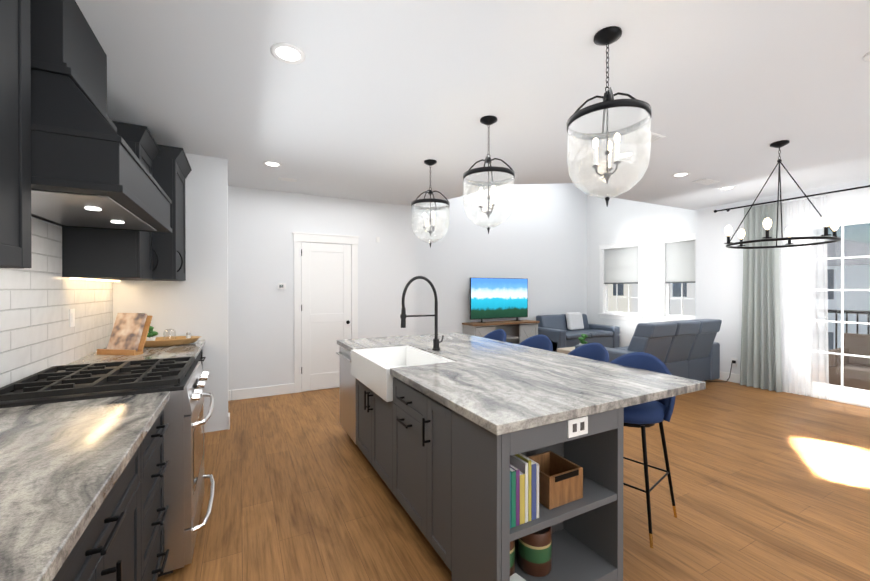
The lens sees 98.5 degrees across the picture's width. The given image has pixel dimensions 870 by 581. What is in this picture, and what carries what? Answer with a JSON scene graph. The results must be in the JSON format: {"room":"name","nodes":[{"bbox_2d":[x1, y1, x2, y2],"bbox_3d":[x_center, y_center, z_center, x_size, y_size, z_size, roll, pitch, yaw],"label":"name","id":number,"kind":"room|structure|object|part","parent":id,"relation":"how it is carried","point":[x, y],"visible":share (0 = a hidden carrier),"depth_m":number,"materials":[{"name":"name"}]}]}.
{"room":"open-plan kitchen","nodes":[
{"label":"open-plan kitchen","id":0,"kind":"room"},
{"bbox_2d":[31,216,94,362],"bbox_3d":[-1.470,0.052,0.478,0.140,2.700,6.590,0,0,-27],"label":"wall","id":1,"kind":"structure","parent":0,"point":[54,225],"depth_m":2.23,"materials":[{"name":"white paint"}]},
{"bbox_2d":[0,0,31,268],"bbox_3d":[-1.407,-0.652,0.856,0.317,1.145,1.072,0,0,-27],"label":"upper cabinet","id":2,"kind":"object","parent":1,"relation":"attached to","point":[15,148],"visible":1,"depth_m":1.29,"materials":[{"name":"grey wood"}]},
{"bbox_2d":[0,218,112,387],"bbox_3d":[-1.492,0.051,0.679,0.006,0.879,5.967,0,0,-27],"label":"backsplash","id":3,"kind":"structure","parent":1,"relation":"attached to","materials":[{"name":"white tile"}]},
{"bbox_2d":[69,309,74,326],"bbox_3d":[-2.437,0.184,2.518,0.008,0.120,0.080,0,0,-27],"label":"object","id":4,"kind":"structure","parent":1,"relation":"attached to","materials":[{"name":"white plastic"}]},
{"bbox_2d":[30,0,171,232],"bbox_3d":[-1.831,-0.848,1.960,0.584,0.908,1.264,0,0,-27],"label":"range hood","id":5,"kind":"object","parent":1,"relation":"attached to","point":[89,169],"visible":0.88,"depth_m":1.54,"materials":[{"name":"black painted wood"},{"name":"stainless steel"}]},
{"bbox_2d":[62,121,159,279],"bbox_3d":[-2.273,-0.598,2.667,0.448,1.045,0.479,0,0,-27],"label":"upper cabinet","id":6,"kind":"object","parent":1,"relation":"attached to","point":[90,254],"visible":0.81,"depth_m":2.52,"materials":[{"name":"grey wood"}]},
{"bbox_2d":[95,144,191,281],"bbox_3d":[-2.460,-0.620,3.189,0.598,1.085,0.612,0,0,-27],"label":"upper cabinet","id":7,"kind":"object","parent":1,"relation":"attached to","point":[171,169],"visible":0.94,"depth_m":3.02,"materials":[{"name":"grey wood"}]},
{"bbox_2d":[113,153,227,432],"bbox_3d":[-2.499,0.039,3.589,0.900,2.700,0.120,0,0,-27],"label":"wall","id":8,"kind":"structure","parent":0,"point":[195,303],"depth_m":3.65,"materials":[{"name":"white paint"}]},
{"bbox_2d":[228,186,414,399],"bbox_3d":[-2.815,-0.618,5.247,5.030,4.000,1.180,0,0,-27],"label":"wall","id":9,"kind":"structure","parent":0,"point":[263,224],"depth_m":5.01,"materials":[{"name":"white paint"}]},
{"bbox_2d":[228,383,293,400],"bbox_3d":[-3.275,1.321,4.344,3.094,0.130,0.015,0,0,-27],"label":"baseboard","id":10,"kind":"structure","parent":9,"relation":"attached to","point":[248,393],"depth_m":4.86,"materials":[{"name":"white"}]},
{"bbox_2d":[278,283,285,288],"bbox_3d":[-2.033,-0.057,4.975,0.105,0.080,0.024,0,0,-27],"label":"thermostat","id":11,"kind":"object","parent":9,"relation":"attached to","point":[281,285],"visible":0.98,"depth_m":4.96,"materials":[{"name":"white plastic"}]},
{"bbox_2d":[292,232,358,392],"bbox_3d":[-1.511,0.297,5.246,0.912,2.170,0.030,0,0,-27],"label":"door frame","id":12,"kind":"structure","parent":9,"relation":"attached to","point":[300,237],"depth_m":5.09,"materials":[{"name":"white wood"}]},
{"bbox_2d":[301,242,350,390],"bbox_3d":[-1.496,0.360,5.215,0.687,2.028,0.095,0,0,-27],"label":"pantry door","id":13,"kind":"structure","parent":9,"relation":"in","point":[325,297],"depth_m":5.23,"materials":[{"name":"white wood"}]},
{"bbox_2d":[75,0,869,210],"bbox_3d":[1.280,-1.969,3.029,10.260,1.320,9.000,0,0,-27],"label":"ceiling","id":14,"kind":"structure","parent":0,"point":[381,101],"depth_m":2.43,"materials":[{"name":"white paint"}]},
{"bbox_2d":[263,161,281,166],"bbox_3d":[-1.685,-1.308,3.881,0.180,0.008,0.180,0,0,-27],"label":"recessed light","id":15,"kind":"object","parent":14,"relation":"in","point":[271,164],"visible":0.98,"depth_m":3.88,"materials":[{"name":"white plastic"}]},
{"bbox_2d":[270,43,304,63],"bbox_3d":[-0.808,-1.300,2.061,0.180,0.008,0.180,0,0,-27],"label":"recessed light","id":16,"kind":"object","parent":14,"relation":"in","point":[287,53],"visible":1,"depth_m":2.06,"materials":[{"name":"white plastic"}]},
{"bbox_2d":[411,159,449,247],"bbox_3d":[-0.047,-0.874,3.810,0.392,0.874,0.392,0,0,-27],"label":"pendant light","id":17,"kind":"object","parent":14,"relation":"hanging from","point":[429,162],"visible":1,"depth_m":3.77,"materials":[{"name":"clear glass"}]},
{"bbox_3d":[-0.047,-0.685,3.811,0.388,0.405,0.388,0,0,-27],"label":"glass","id":18,"kind":"part","parent":17,"relation":"part of","materials":[{"name":"clear glass"}]},
{"bbox_2d":[463,115,514,233],"bbox_3d":[0.410,-0.870,2.864,0.392,0.874,0.392,0,0,-27],"label":"pendant light","id":19,"kind":"object","parent":14,"relation":"hanging from","point":[489,120],"visible":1,"depth_m":2.82,"materials":[{"name":"clear glass"}]},
{"bbox_3d":[0.410,-0.680,2.865,0.388,0.405,0.388,0,0,-27],"label":"glass","id":20,"kind":"part","parent":19,"relation":"part of","materials":[{"name":"clear glass"}]},
{"bbox_2d":[566,26,651,206],"bbox_3d":[0.881,-0.866,1.914,0.392,0.874,0.392,0,0,-27],"label":"pendant light","id":21,"kind":"object","parent":14,"relation":"hanging from","point":[606,36],"visible":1,"depth_m":1.88,"materials":[{"name":"clear glass"}]},
{"bbox_3d":[0.881,-0.676,1.915,0.388,0.405,0.388,0,0,-27],"label":"glass","id":22,"kind":"part","parent":21,"relation":"part of","materials":[{"name":"clear glass"}]},
{"bbox_2d":[614,152,634,158],"bbox_3d":[1.830,-1.306,3.621,0.180,0.008,0.180,0,0,-27],"label":"recessed light","id":23,"kind":"object","parent":14,"relation":"in","point":[623,155],"depth_m":3.63,"materials":[{"name":"white"}]},
{"bbox_2d":[620,129,665,144],"bbox_3d":[1.751,-1.303,3.186,0.360,0.012,0.200,0,0,-27],"label":"ceiling vent","id":24,"kind":"object","parent":14,"relation":"in","point":[654,136],"visible":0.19,"depth_m":3.17,"materials":[{"name":"white"}]},
{"bbox_2d":[672,172,689,176],"bbox_3d":[2.782,-1.309,4.240,0.180,0.008,0.180,0,0,-27],"label":"recessed light","id":25,"kind":"object","parent":14,"relation":"in","point":[681,174],"visible":1,"depth_m":4.23,"materials":[{"name":"white plastic"}]},
{"bbox_2d":[693,178,719,184],"bbox_3d":[3.270,-1.309,4.515,0.300,0.012,0.150,0,0,-27],"label":"ceiling vent","id":26,"kind":"object","parent":14,"relation":"in","point":[706,181],"visible":1,"depth_m":4.49,"materials":[{"name":"white metal"}]},
{"bbox_2d":[718,186,735,189],"bbox_3d":[3.749,-1.312,4.809,0.180,0.008,0.180,0,0,-27],"label":"recessed light","id":27,"kind":"object","parent":14,"relation":"in","point":[727,187],"visible":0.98,"depth_m":4.81,"materials":[{"name":"white plastic"}]},
{"bbox_2d":[724,140,840,248],"bbox_3d":[3.055,-0.859,3.324,0.788,0.900,0.752,0,0,-27],"label":"chandelier","id":28,"kind":"object","parent":14,"relation":"hanging from","point":[826,221],"visible":1,"depth_m":3.27,"materials":[{"name":"black metal"}]},
{"bbox_2d":[863,52,869,60],"bbox_3d":[2.462,-1.300,2.034,0.180,0.008,0.180,0,0,-27],"label":"recessed light","id":29,"kind":"object","parent":14,"relation":"in","point":[866,57],"visible":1,"depth_m":2.09,"materials":[{"name":"white"}]},
{"bbox_2d":[415,183,586,334],"bbox_3d":[1.499,-0.631,8.072,5.230,4.000,0.140,0,0,-27],"label":"wall","id":30,"kind":"structure","parent":0,"point":[537,238],"depth_m":8.06,"materials":[{"name":"white paint"}]},
{"bbox_2d":[157,363,869,580],"bbox_3d":[2.118,1.449,3.535,12.200,0.120,9.100,0,0,-27],"label":"floor","id":31,"kind":"structure","parent":0,"point":[768,485],"depth_m":2.51,"materials":[{"name":"brown wood"}]},
{"bbox_2d":[56,438,147,580],"bbox_3d":[-1.155,0.966,0.774,0.682,0.870,1.044,0,0,-27],"label":"base cabinet","id":32,"kind":"object","parent":31,"relation":"on","point":[115,548],"depth_m":1.17,"materials":[{"name":"grey wood"}]},
{"bbox_2d":[0,391,169,580],"bbox_3d":[-0.702,0.515,-0.074,0.707,0.040,3.899,0,0,-27],"label":"countertop","id":33,"kind":"structure","parent":32,"relation":"on","point":[60,462],"depth_m":1.04,"materials":[{"name":"grey stone"}]},
{"bbox_2d":[0,356,214,576],"bbox_3d":[-1.699,0.917,2.036,0.862,0.958,0.756,0,0,-27],"label":"range","id":34,"kind":"object","parent":31,"relation":"on","point":[183,383],"visible":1,"depth_m":1.86,"materials":[{"name":"silver metal"}]},
{"bbox_2d":[68,358,199,505],"bbox_3d":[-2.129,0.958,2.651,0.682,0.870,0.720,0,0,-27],"label":"base cabinet","id":35,"kind":"object","parent":31,"relation":"on","point":[196,358],"depth_m":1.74,"materials":[{"name":"grey"}]},
{"bbox_2d":[61,340,203,370],"bbox_3d":[-2.252,0.502,2.913,0.707,0.040,1.306,0,0,-27],"label":"countertop","id":36,"kind":"structure","parent":35,"relation":"on","point":[192,349],"depth_m":2.82,"materials":[{"name":"grey stone"}]},
{"bbox_2d":[97,313,151,355],"bbox_3d":[-2.372,0.328,2.889,0.320,0.306,0.190,0,0,8],"label":"cookbook stand","id":37,"kind":"object","parent":36,"relation":"on","point":[129,333],"visible":1,"depth_m":2.87,"materials":[{"name":"brown wood"}]},
{"bbox_2d":[107,313,146,350],"bbox_3d":[-2.372,0.318,2.887,0.230,0.285,0.121,0,0,8],"label":"book","id":38,"kind":"object","parent":37,"relation":"on","point":[129,329],"depth_m":2.87,"materials":[{"name":"paper"}]},
{"bbox_2d":[144,336,200,346],"bbox_3d":[-2.391,0.449,3.275,0.600,0.060,0.285,0,0,-27],"label":"tray","id":39,"kind":"object","parent":36,"relation":"on","point":[176,341],"visible":0.71,"depth_m":3.24,"materials":[{"name":"brown wood"}]},
{"bbox_2d":[146,326,157,340],"bbox_3d":[-2.450,0.384,3.226,0.104,0.165,0.109,0,0,-27],"label":"potted plant","id":40,"kind":"object","parent":39,"relation":"on","point":[151,334],"visible":0.69,"depth_m":3.22,"materials":[{"name":"white"}]},
{"bbox_2d":[163,329,175,339],"bbox_3d":[-2.338,0.401,3.302,0.094,0.130,0.094,0,0,-27],"label":"glass jar","id":41,"kind":"object","parent":39,"relation":"on","point":[168,334],"visible":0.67,"depth_m":3.29,"materials":[{"name":"clear glass"}]},
{"bbox_2d":[148,406,167,580],"bbox_3d":[-1.488,0.963,1.416,0.682,0.870,0.531,0,0,-27],"label":"base cabinet","id":42,"kind":"object","parent":31,"relation":"on","point":[157,467],"depth_m":1.63,"materials":[{"name":"grey wood"}]},
{"bbox_2d":[200,350,203,368],"bbox_3d":[-2.400,0.956,3.173,0.682,0.870,0.710,0,0,-27],"label":"base cabinet","id":43,"kind":"object","parent":31,"relation":"on","point":[201,357],"depth_m":3.52,"materials":[{"name":"grey"}]},
{"bbox_2d":[336,344,623,580],"bbox_3d":[-0.044,0.958,2.655,0.759,0.870,2.508,0,0,-27],"label":"kitchen island","id":44,"kind":"object","parent":31,"relation":"on","point":[440,429],"depth_m":1.76,"materials":[{"name":"wood"},{"name":"gray painted wood"}]},
{"bbox_2d":[337,332,487,351],"bbox_3d":[-0.207,0.499,3.679,1.370,0.040,0.596,0,0,-27],"label":"island countertop","id":45,"kind":"structure","parent":44,"relation":"on","point":[368,344],"depth_m":3.52,"materials":[{"name":"grey stone"}]},
{"bbox_2d":[408,340,547,359],"bbox_3d":[0.349,0.501,3.149,0.870,0.040,0.858,0,0,-27],"label":"island countertop","id":46,"kind":"structure","parent":44,"relation":"on","point":[447,349],"depth_m":3.06,"materials":[{"name":"grey stone"}]},
{"bbox_2d":[400,276,443,350],"bbox_3d":[-0.091,0.182,2.990,0.382,0.599,0.081,0,0,-27],"label":"faucet","id":47,"kind":"object","parent":46,"relation":"on","point":[403,315],"depth_m":3.00,"materials":[{"name":"black metal"}]},
{"bbox_2d":[510,471,510,527],"bbox_3d":[0.243,0.815,1.544,0.020,0.222,0.198,0,0,-27],"label":"book","id":48,"kind":"object","parent":44,"relation":"in","point":[510,499],"visible":0.14,"depth_m":1.46,"materials":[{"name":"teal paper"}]},
{"bbox_2d":[510,540,514,575],"bbox_3d":[0.283,1.171,1.686,0.150,0.190,0.150,0,0,-27],"label":"can","id":49,"kind":"object","parent":44,"relation":"in","point":[512,557],"visible":0.08,"depth_m":1.64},
{"bbox_2d":[510,467,515,527],"bbox_3d":[0.265,0.817,1.550,0.021,0.219,0.188,0,0,-27],"label":"book","id":50,"kind":"object","parent":44,"relation":"in","point":[513,497],"visible":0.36,"depth_m":1.47,"materials":[{"name":"teal paper"}]},
{"bbox_2d":[510,464,519,525],"bbox_3d":[0.283,0.817,1.560,0.016,0.219,0.189,0,0,-27],"label":"book","id":51,"kind":"object","parent":44,"relation":"in","point":[517,495],"visible":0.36,"depth_m":1.48,"materials":[{"name":"purple paper"}]},
{"bbox_2d":[510,573,525,580],"bbox_3d":[0.325,1.237,1.528,0.150,0.060,0.120,0,0,-39],"label":"folded towel","id":52,"kind":"object","parent":44,"relation":"in","point":[515,577],"visible":0.95,"depth_m":1.57,"materials":[{"name":"white fabric"}]},
{"bbox_2d":[510,455,527,522],"bbox_3d":[0.323,0.808,1.581,0.015,0.236,0.191,0,0,-27],"label":"book","id":53,"kind":"object","parent":44,"relation":"in","point":[521,465],"visible":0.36,"depth_m":1.50,"materials":[{"name":"grey paper"}]},
{"bbox_2d":[520,471,524,524],"bbox_3d":[0.306,0.828,1.566,0.025,0.196,0.179,0,0,-27],"label":"book","id":54,"kind":"object","parent":44,"relation":"in","point":[522,498],"visible":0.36,"depth_m":1.49,"materials":[{"name":"yellow paper"}]},
{"bbox_2d":[515,454,530,521],"bbox_3d":[0.336,0.804,1.593,0.015,0.245,0.199,0,0,-27],"label":"book","id":55,"kind":"object","parent":44,"relation":"in","point":[524,458],"visible":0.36,"depth_m":1.50,"materials":[{"name":"yellow paper"}]},
{"bbox_2d":[520,453,538,518],"bbox_3d":[0.379,0.816,1.600,0.014,0.220,0.172,0,0,-27],"label":"book","id":56,"kind":"object","parent":44,"relation":"in","point":[537,490],"visible":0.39,"depth_m":1.52,"materials":[{"name":"grey paper"}]},
{"bbox_2d":[531,461,535,519],"bbox_3d":[0.360,0.814,1.592,0.023,0.225,0.175,0,0,-27],"label":"book","id":57,"kind":"object","parent":44,"relation":"in","point":[533,490],"visible":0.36,"depth_m":1.51,"materials":[{"name":"blue paper"}]},
{"bbox_2d":[518,526,551,576],"bbox_3d":[0.459,1.171,1.726,0.150,0.190,0.150,0,0,-27],"label":"can","id":58,"kind":"object","parent":44,"relation":"in","point":[534,554],"visible":0.67,"depth_m":1.66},
{"bbox_2d":[388,352,705,435],"bbox_3d":[0.579,0.505,2.164,1.370,0.040,1.101,0,0,-27],"label":"island countertop","id":59,"kind":"structure","parent":44,"relation":"on","point":[507,395],"depth_m":1.90,"materials":[{"name":"grey stone"}]},
{"bbox_2d":[351,345,454,401],"bbox_3d":[-0.269,0.590,2.828,0.515,0.204,0.850,0,0,-27],"label":"sink","id":60,"kind":"object","parent":59,"relation":"in","point":[372,366],"depth_m":2.88,"materials":[{"name":"white ceramic"}]},
{"bbox_2d":[528,451,582,509],"bbox_3d":[0.527,0.858,1.713,0.200,0.135,0.204,0,0,-27],"label":"box","id":61,"kind":"object","parent":44,"relation":"in","point":[560,480],"visible":0.81,"depth_m":1.64,"materials":[{"name":"brown wood"}]},
{"bbox_2d":[483,329,505,341],"bbox_3d":[0.490,0.896,3.835,0.480,0.986,0.494,0,0,-23],"label":"stool","id":62,"kind":"object","parent":31,"relation":"on","point":[499,334],"visible":0.02,"depth_m":3.95,"materials":[{"name":"blue fabric"}]},
{"bbox_2d":[462,320,539,343],"bbox_3d":[1.365,1.006,7.652,1.640,0.730,0.445,0,0,-27],"label":"tv stand","id":63,"kind":"object","parent":31,"relation":"on","point":[518,332],"visible":0.44,"depth_m":7.65,"materials":[{"name":"grey wood"}]},
{"bbox_2d":[470,278,527,322],"bbox_3d":[1.337,0.193,7.704,1.450,0.894,0.230,0,0,-27],"label":"tv","id":64,"kind":"object","parent":63,"relation":"on","point":[492,298],"visible":1,"depth_m":7.67,"materials":[{"name":"black"}]},
{"bbox_2d":[518,334,552,350],"bbox_3d":[0.796,0.898,3.333,0.480,0.986,0.494,0,0,-30],"label":"stool","id":65,"kind":"object","parent":31,"relation":"on","point":[543,342],"visible":0.06,"depth_m":3.46,"materials":[{"name":"blue fabric"}]},
{"bbox_2d":[557,347,574,353],"bbox_3d":[2.503,1.168,6.156,0.800,0.420,0.560,0,0,-27],"label":"ottoman","id":66,"kind":"object","parent":31,"relation":"on","point":[566,350],"depth_m":6.12,"materials":[{"name":"beige fabric"}]},
{"bbox_2d":[578,334,587,343],"bbox_3d":[2.419,0.831,6.117,0.164,0.251,0.132,0,0,-27],"label":"potted plant","id":67,"kind":"object","parent":66,"relation":"on","point":[583,338],"visible":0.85,"depth_m":6.09,"materials":[{"name":"white"}]},
{"bbox_2d":[536,314,619,351],"bbox_3d":[3.053,0.934,8.221,1.820,0.770,0.920,0,0,-27],"label":"sofa","id":68,"kind":"object","parent":31,"relation":"on","point":[556,331],"visible":0.71,"depth_m":8.10,"materials":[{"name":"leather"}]},
{"bbox_2d":[566,312,583,329],"bbox_3d":[3.148,0.684,8.438,0.450,0.379,0.165,0,0,-27],"label":"fur pillow","id":69,"kind":"object","parent":68,"relation":"on","point":[574,320],"visible":0.98,"depth_m":8.37,"materials":[{"name":"white fur"}]},
{"bbox_2d":[568,343,609,362],"bbox_3d":[1.056,0.900,2.832,0.480,0.986,0.494,0,0,-22],"label":"stool","id":70,"kind":"object","parent":31,"relation":"on","point":[597,351],"visible":0.15,"depth_m":2.94,"materials":[{"name":"blue fabric"}]},
{"bbox_2d":[610,352,676,547],"bbox_3d":[1.211,0.902,2.337,0.480,0.986,0.494,0,0,-42],"label":"stool","id":71,"kind":"object","parent":31,"relation":"on","point":[642,416],"visible":0.46,"depth_m":2.18,"materials":[{"name":"blue fabric"}]},
{"bbox_3d":[1.211,0.589,2.335,0.480,0.360,0.494,0,0,-42],"label":"seat","id":72,"kind":"part","parent":71,"relation":"part of","materials":[{"name":"blue fabric"}]},
{"bbox_2d":[575,319,721,380],"bbox_3d":[3.179,0.873,5.450,2.110,0.915,1.014,0,0,-27],"label":"recliner sofa","id":73,"kind":"object","parent":31,"relation":"on","point":[689,349],"visible":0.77,"depth_m":5.11,"materials":[{"name":"grey fabric"}]},
{"bbox_2d":[587,192,695,346],"bbox_3d":[4.458,-0.630,7.873,0.160,4.000,2.940,0,0,-27],"label":"wall","id":74,"kind":"structure","parent":0,"point":[616,220],"depth_m":8.08,"materials":[{"name":"white paint"}]},
{"bbox_2d":[598,239,642,320],"bbox_3d":[4.173,-0.212,8.369,0.210,1.720,1.090,0,0,-27],"label":"window","id":75,"kind":"structure","parent":74,"relation":"in","point":[638,243],"depth_m":8.34,"materials":[{"name":"white"}]},
{"bbox_3d":[4.196,-0.217,8.381,0.160,1.470,0.880,0,0,-27],"label":"window sash","id":76,"kind":"part","parent":75,"relation":"part of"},
{"bbox_2d":[604,246,637,283],"bbox_3d":[4.154,-0.546,8.357,0.035,0.799,0.860,0,0,-27],"label":"window blind","id":77,"kind":"object","parent":75,"relation":"attached to","point":[620,265],"visible":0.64,"depth_m":8.34,"materials":[{"name":"grey fabric"}]},
{"bbox_3d":[4.205,-0.217,8.385,0.004,1.380,0.790,0,0,-27],"label":"glass","id":78,"kind":"part","parent":75,"relation":"part of","materials":[{"name":"clear glass"}]},
{"bbox_2d":[658,233,695,321],"bbox_3d":[4.823,-0.207,7.118,0.210,1.720,1.070,0,0,-27],"label":"window","id":79,"kind":"structure","parent":74,"relation":"in","point":[676,238],"depth_m":7.47,"materials":[{"name":"white wood"}]},
{"bbox_3d":[4.845,-0.212,7.129,0.160,1.470,0.860,0,0,-27],"label":"window sash","id":80,"kind":"part","parent":79,"relation":"part of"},
{"bbox_2d":[665,240,695,282],"bbox_3d":[4.803,-0.541,7.106,0.035,0.799,0.840,0,0,-27],"label":"window blind","id":81,"kind":"object","parent":79,"relation":"attached to","point":[680,261],"visible":0.64,"depth_m":7.20,"materials":[{"name":"grey fabric"}]},
{"bbox_3d":[4.854,-0.212,7.134,0.004,1.380,0.770,0,0,-27],"label":"glass","id":82,"kind":"part","parent":79,"relation":"part of","materials":[{"name":"clear glass"}]},
{"bbox_2d":[695,179,869,387],"bbox_3d":[5.623,-0.611,3.632,0.160,4.000,5.660,0,0,-27],"label":"wall","id":83,"kind":"structure","parent":0,"point":[718,277],"depth_m":5.54,"materials":[{"name":"white paint"}]},
{"bbox_2d":[731,358,737,366],"bbox_3d":[4.483,1.075,5.617,0.039,0.120,0.080,0,0,-27],"label":"outlet","id":84,"kind":"object","parent":83,"relation":"attached to","point":[734,361],"visible":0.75,"depth_m":5.61,"materials":[{"name":"white plastic"}]},
{"bbox_2d":[704,362,732,381],"bbox_3d":[4.265,1.221,5.677,0.297,0.312,0.317,0,0,-27],"label":"cord","id":85,"kind":"object","parent":84,"relation":"attached to","point":[723,381],"visible":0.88,"depth_m":5.61,"materials":[{"name":"black plastic"}]},
{"bbox_2d":[719,371,792,392],"bbox_3d":[4.523,1.315,5.571,0.015,0.130,1.220,0,0,-27],"label":"baseboard","id":86,"kind":"structure","parent":83,"relation":"attached to","point":[735,378],"depth_m":5.62,"materials":[{"name":"white"}]},
{"bbox_2d":[714,185,869,212],"bbox_3d":[5.104,-1.214,4.330,0.112,0.048,3.326,0,0,-27],"label":"curtain rod","id":87,"kind":"object","parent":83,"relation":"attached to","point":[727,210],"visible":1,"depth_m":4.92,"materials":[{"name":"black metal"}]},
{"bbox_2d":[740,203,782,391],"bbox_3d":[4.556,0.089,5.256,0.112,2.565,0.488,0,0,-27],"label":"drape","id":88,"kind":"object","parent":87,"relation":"hanging from","point":[761,363],"visible":0.96,"depth_m":5.23,"materials":[{"name":"grey fabric"}]},
{"bbox_2d":[779,196,828,399],"bbox_3d":[4.807,0.090,4.936,0.054,2.565,0.572,0,0,-27],"label":"sheer curtain","id":89,"kind":"object","parent":87,"relation":"hanging from","point":[798,309],"visible":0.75,"depth_m":4.88,"materials":[{"name":"white fabric"}]},
{"bbox_2d":[793,209,869,407],"bbox_3d":[5.362,0.217,4.121,0.175,2.340,2.100,0,0,-27],"label":"door","id":90,"kind":"structure","parent":83,"relation":"in","point":[842,393],"depth_m":4.78,"materials":[{"name":"white"}]},
{"bbox_3d":[5.380,0.197,4.130,0.049,2.000,1.800,0,0,-27],"label":"glass","id":91,"kind":"part","parent":90,"relation":"part of","materials":[{"name":"clear glass"}]},
{"label":"outside","id":92,"kind":"structure","parent":0,"visible":0},
{"bbox_3d":[6.240,1.500,4.486,1.705,0.170,4.390,0,0,-27],"label":"floor","id":93,"kind":"structure","parent":92,"visible":0},
{"bbox_2d":[812,309,869,371],"bbox_3d":[6.996,0.863,4.859,0.060,1.100,4.420,0,0,-27],"label":"rail","id":94,"kind":"object","parent":93,"relation":"on","point":[857,312],"depth_m":5.95,"materials":[{"name":"black metal"}]},
{"bbox_2d":[827,333,869,389],"bbox_3d":[5.719,1.008,4.952,0.600,0.810,0.600,0,0,-27],"label":"wicker chair","id":95,"kind":"object","parent":93,"relation":"on","point":[851,380],"depth_m":5.06,"materials":[{"name":"brown wicker"}]},
{"bbox_3d":[17.508,8.017,31.437,180.000,0.300,200.000,0,0,-27],"label":"ground","id":96,"kind":"structure","parent":0,"visible":0},
{"bbox_2d":[608,264,869,364],"bbox_3d":[23.002,3.354,23.002,12.000,9.100,100.000,0,0,-27],"label":"buildings","id":97,"kind":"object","parent":96,"relation":"on","point":[862,301],"depth_m":17.92},
{"bbox_2d":[812,239,869,266],"bbox_3d":[21.712,-2.057,25.463,12.800,1.700,105.600,0,0,-27],"label":"roofs","id":98,"kind":"structure","parent":97,"relation":"on","point":[850,249],"depth_m":17.98,"materials":[{"name":"grey"}]}
]}

